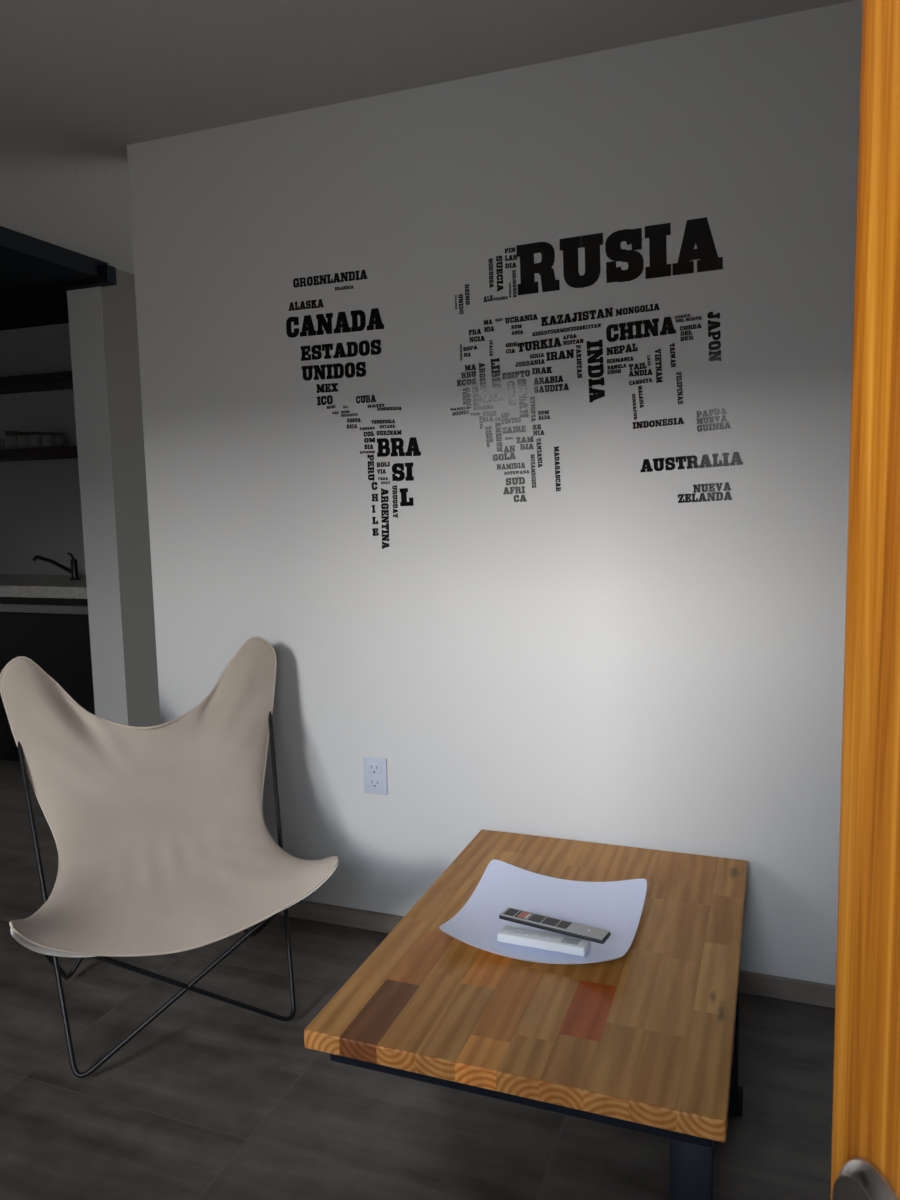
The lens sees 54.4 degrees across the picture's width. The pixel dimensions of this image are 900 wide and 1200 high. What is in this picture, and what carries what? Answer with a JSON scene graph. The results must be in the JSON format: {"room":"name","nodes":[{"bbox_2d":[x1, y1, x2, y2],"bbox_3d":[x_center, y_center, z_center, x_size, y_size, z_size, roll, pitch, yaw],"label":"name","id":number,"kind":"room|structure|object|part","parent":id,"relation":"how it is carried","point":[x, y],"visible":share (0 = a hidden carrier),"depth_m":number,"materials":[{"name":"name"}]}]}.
{"room":"living room","nodes":[
{"label":"living room","id":0,"kind":"room"},
{"bbox_2d":[0,323,85,574],"bbox_3d":[-2.871,-0.458,5.471,2.745,2.510,0.120,1,7,20],"label":"wall","id":1,"kind":"structure","parent":0,"point":[41,513],"depth_m":5.20,"materials":[{"name":"grey paint"}]},
{"bbox_2d":[0,371,72,394],"bbox_3d":[-2.822,-1.246,5.158,2.463,0.055,0.250,1,7,20],"label":"wall shelf","id":2,"kind":"object","parent":1,"relation":"attached to","point":[62,380],"visible":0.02,"depth_m":4.87,"materials":[{"name":"black wood"}]},
{"bbox_2d":[0,446,77,461],"bbox_3d":[-2.814,-0.850,5.203,2.463,0.052,0.250,1,7,20],"label":"wall shelf","id":3,"kind":"object","parent":1,"relation":"attached to","point":[59,452],"visible":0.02,"depth_m":4.90,"materials":[{"name":"black wood"}]},
{"bbox_2d":[0,438,5,448],"bbox_3d":[-2.624,-0.904,5.098,0.066,0.070,0.066,1,7,20],"label":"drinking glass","id":4,"kind":"object","parent":3,"relation":"on","point":[2,441],"visible":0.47,"depth_m":5.08,"materials":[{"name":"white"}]},
{"bbox_2d":[5,431,18,448],"bbox_3d":[-2.530,-0.920,5.061,0.075,0.108,0.075,1,7,20],"label":"glass jar","id":5,"kind":"object","parent":3,"relation":"on","point":[11,437],"visible":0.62,"depth_m":5.03,"materials":[{"name":"white"}]},
{"bbox_3d":[-2.531,-0.966,5.056,0.075,0.016,0.075,1,7,20],"label":"lid","id":6,"kind":"part","parent":5,"relation":"part of","materials":[{"name":"grey"}]},
{"bbox_2d":[17,432,29,447],"bbox_3d":[-2.446,-0.914,5.030,0.071,0.099,0.071,1,7,20],"label":"glass jar","id":7,"kind":"object","parent":3,"relation":"on","point":[23,437],"visible":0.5,"depth_m":5.00,"materials":[{"name":"white"}]},
{"bbox_3d":[-2.447,-0.955,5.026,0.071,0.016,0.071,1,7,20],"label":"lid","id":8,"kind":"part","parent":7,"relation":"part of","materials":[{"name":"grey"}]},
{"bbox_2d":[29,432,41,447],"bbox_3d":[-2.366,-0.911,5.001,0.069,0.096,0.069,1,7,20],"label":"glass jar","id":9,"kind":"object","parent":3,"relation":"on","point":[35,437],"visible":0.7,"depth_m":4.97,"materials":[{"name":"white"}]},
{"bbox_3d":[-2.367,-0.951,4.996,0.069,0.016,0.069,1,7,20],"label":"lid","id":10,"kind":"part","parent":9,"relation":"part of","materials":[{"name":"grey"}]},
{"bbox_2d":[40,432,53,446],"bbox_3d":[-2.287,-0.906,4.971,0.069,0.090,0.069,1,7,20],"label":"glass jar","id":11,"kind":"object","parent":3,"relation":"on","point":[46,437],"visible":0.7,"depth_m":4.94,"materials":[{"name":"white"}]},
{"bbox_3d":[-2.287,-0.943,4.967,0.069,0.016,0.069,1,7,20],"label":"lid","id":12,"kind":"part","parent":11,"relation":"part of","materials":[{"name":"grey"}]},
{"bbox_3d":[-2.287,-0.898,4.972,0.066,0.074,0.066,1,7,20],"label":"glass","id":13,"kind":"part","parent":11,"relation":"part of","materials":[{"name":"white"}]},
{"bbox_2d":[52,432,64,446],"bbox_3d":[-2.212,-0.901,4.944,0.062,0.084,0.062,1,7,20],"label":"glass jar","id":14,"kind":"object","parent":3,"relation":"on","point":[58,438],"visible":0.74,"depth_m":4.92,"materials":[{"name":"white"}]},
{"bbox_3d":[-2.212,-0.935,4.940,0.062,0.016,0.062,1,7,20],"label":"lid","id":15,"kind":"part","parent":14,"relation":"part of","materials":[{"name":"grey"}]},
{"bbox_2d":[67,269,160,726],"bbox_3d":[-1.111,-0.549,5.966,0.205,2.510,3.550,1,7,20],"label":"wall partition","id":16,"kind":"structure","parent":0,"point":[103,330],"depth_m":4.34,"materials":[{"name":"white paint"}]},
{"bbox_2d":[0,760,834,1199],"bbox_3d":[-0.999,0.986,4.084,7.520,0.120,7.520,1,7,20],"label":"floor","id":17,"kind":"structure","parent":0,"point":[213,1099],"depth_m":1.99,"materials":[{"name":"grey wood"}]},
{"bbox_2d":[0,597,94,761],"bbox_3d":[-2.901,0.385,5.190,2.560,0.900,0.592,1,7,20],"label":"base cabinet","id":18,"kind":"object","parent":17,"relation":"on","point":[54,633],"visible":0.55,"depth_m":4.55,"materials":[{"name":"black paint"}]},
{"bbox_3d":[-2.699,0.436,4.817,0.634,0.755,0.018,1,7,20],"label":"cabinet door","id":19,"kind":"part","parent":18,"relation":"part of","materials":[{"name":"black paint"}]},
{"bbox_2d":[0,574,86,598],"bbox_3d":[-2.958,-0.097,5.146,2.663,0.060,0.625,1,7,20],"label":"countertop","id":20,"kind":"structure","parent":18,"relation":"on","point":[11,585],"depth_m":4.56,"materials":[{"name":"grey stone"}]},
{"bbox_2d":[32,552,80,579],"bbox_3d":[-2.194,-0.188,4.864,0.291,0.153,0.055,0,7,11],"label":"kitchen faucet","id":21,"kind":"object","parent":20,"relation":"on","point":[74,567],"visible":1,"depth_m":4.84,"materials":[{"name":"black paint"}]},
{"bbox_3d":[-2.205,-0.194,4.869,0.268,0.112,0.023,0,7,14],"label":"spout","id":22,"kind":"part","parent":21,"relation":"part of","materials":[{"name":"black paint"}]},
{"bbox_3d":[-3.008,0.027,4.881,2.560,0.042,0.022,1,7,20],"label":"rail","id":23,"kind":"part","parent":18,"relation":"part of","materials":[{"name":"silver metal"}]},
{"bbox_2d":[0,636,338,1077],"bbox_3d":[-0.756,0.628,2.344,0.766,0.943,0.665,-4,7,-25],"label":"chair","id":24,"kind":"object","parent":17,"relation":"on","point":[165,845],"visible":1,"depth_m":2.36,"materials":[{"name":"beige fabric"}]},
{"bbox_3d":[-0.780,0.662,2.374,0.706,0.871,0.587,-4,7,-25],"label":"rod frame","id":25,"kind":"part","parent":24,"relation":"part of","materials":[{"name":"black paint"}]},
{"bbox_3d":[-0.763,0.660,2.382,0.706,0.871,0.587,-4,7,-25],"label":"rod frame","id":26,"kind":"part","parent":24,"relation":"part of","materials":[{"name":"black paint"}]},
{"bbox_2d":[304,829,747,1199],"bbox_3d":[0.267,0.937,1.981,0.752,0.400,1.037,1,7,20],"label":"coffee table","id":27,"kind":"object","parent":17,"relation":"on","point":[646,1039],"visible":0.96,"depth_m":1.66,"materials":[{"name":"brown wood"}]},
{"bbox_2d":[439,859,646,963],"bbox_3d":[0.225,0.712,1.998,0.400,0.045,0.400,1,7,20],"label":"dish","id":28,"kind":"object","parent":27,"relation":"on","point":[615,907],"visible":0.8,"depth_m":2.04,"materials":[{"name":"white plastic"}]},
{"bbox_2d":[497,926,590,956],"bbox_3d":[0.198,0.724,1.860,0.196,0.030,0.050,2,7,26],"label":"remote control","id":29,"kind":"object","parent":28,"relation":"on","point":[570,945],"visible":1,"depth_m":1.85,"materials":[{"name":"white plastic"}]},
{"bbox_2d":[499,907,610,943],"bbox_3d":[0.224,0.704,1.897,0.245,0.015,0.045,3,8,31],"label":"remote control","id":30,"kind":"object","parent":28,"relation":"in","point":[593,934],"visible":1,"depth_m":1.89,"materials":[{"name":"black plastic"}]},
{"bbox_3d":[0.399,1.033,1.448,0.067,0.317,0.039,1,7,20],"label":"leg","id":31,"kind":"part","parent":27,"relation":"part of","materials":[{"name":"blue metal"}]},
{"bbox_3d":[0.603,0.977,1.934,0.066,0.311,0.039,1,7,20],"label":"leg","id":32,"kind":"part","parent":27,"relation":"part of","materials":[{"name":"blue metal"}]},
{"bbox_2d":[0,0,854,274],"bbox_3d":[-1.052,-1.642,3.785,7.520,0.150,7.520,1,7,20],"label":"ceiling","id":33,"kind":"structure","parent":0,"point":[82,82],"depth_m":2.28,"materials":[{"name":"grey paint"}]},
{"bbox_2d":[0,226,116,330],"bbox_3d":[-3.229,-1.496,4.028,3.037,0.108,2.580,1,7,20],"label":"ceiling panel","id":34,"kind":"object","parent":33,"relation":"attached to","point":[36,275],"visible":0.75,"depth_m":4.10,"materials":[{"name":"black paint"}]},
{"bbox_2d":[127,0,861,984],"bbox_3d":[0.550,-0.182,2.434,3.275,2.510,0.140,1,7,20],"label":"wall","id":35,"kind":"structure","parent":0,"point":[605,657],"depth_m":2.46,"materials":[{"name":"white paint"}]},
{"bbox_2d":[363,757,387,794],"bbox_3d":[-0.234,0.550,2.736,0.080,0.116,0.010,1,7,20],"label":"power outlet","id":36,"kind":"object","parent":35,"relation":"attached to","point":[375,769],"visible":1,"depth_m":2.73,"materials":[{"name":"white plastic"}]},
{"bbox_2d":[367,764,381,774],"bbox_3d":[-0.235,0.528,2.731,0.048,0.031,0.004,1,7,20],"label":"socket","id":37,"kind":"object","parent":36,"relation":"attached to","point":[372,769],"depth_m":2.73,"materials":[{"name":"grey plastic"}]},
{"bbox_2d":[368,777,381,787],"bbox_3d":[-0.234,0.572,2.736,0.048,0.031,0.004,1,7,20],"label":"socket","id":38,"kind":"object","parent":36,"relation":"attached to","point":[373,782],"depth_m":2.73,"materials":[{"name":"grey plastic"}]},
{"bbox_2d":[286,217,742,548],"bbox_3d":[0.129,-0.566,2.469,1.332,0.843,0.001,1,7,20],"label":"decal","id":39,"kind":"object","parent":35,"relation":"attached to","point":[697,231],"visible":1,"depth_m":2.38,"materials":[{"name":"black plastic"}]},
{"bbox_2d":[278,900,834,1007],"bbox_3d":[0.548,1.044,2.502,3.275,0.060,0.012,1,7,20],"label":"baseboard","id":40,"kind":"structure","parent":35,"relation":"attached to","point":[802,991],"depth_m":2.40,"materials":[{"name":"tile"}]},
{"bbox_3d":[-2.316,0.096,0.493,7.280,2.510,0.120,1,7,20],"label":"wall","id":41,"kind":"structure","parent":0,"visible":0},
{"bbox_2d":[830,0,899,1199],"bbox_3d":[0.264,0.325,0.032,0.061,2.033,0.847,-2,7,-7],"label":"door","id":42,"kind":"structure","parent":41,"relation":"in","point":[865,1148],"depth_m":0.39,"materials":[{"name":"orange wood"}]}
]}

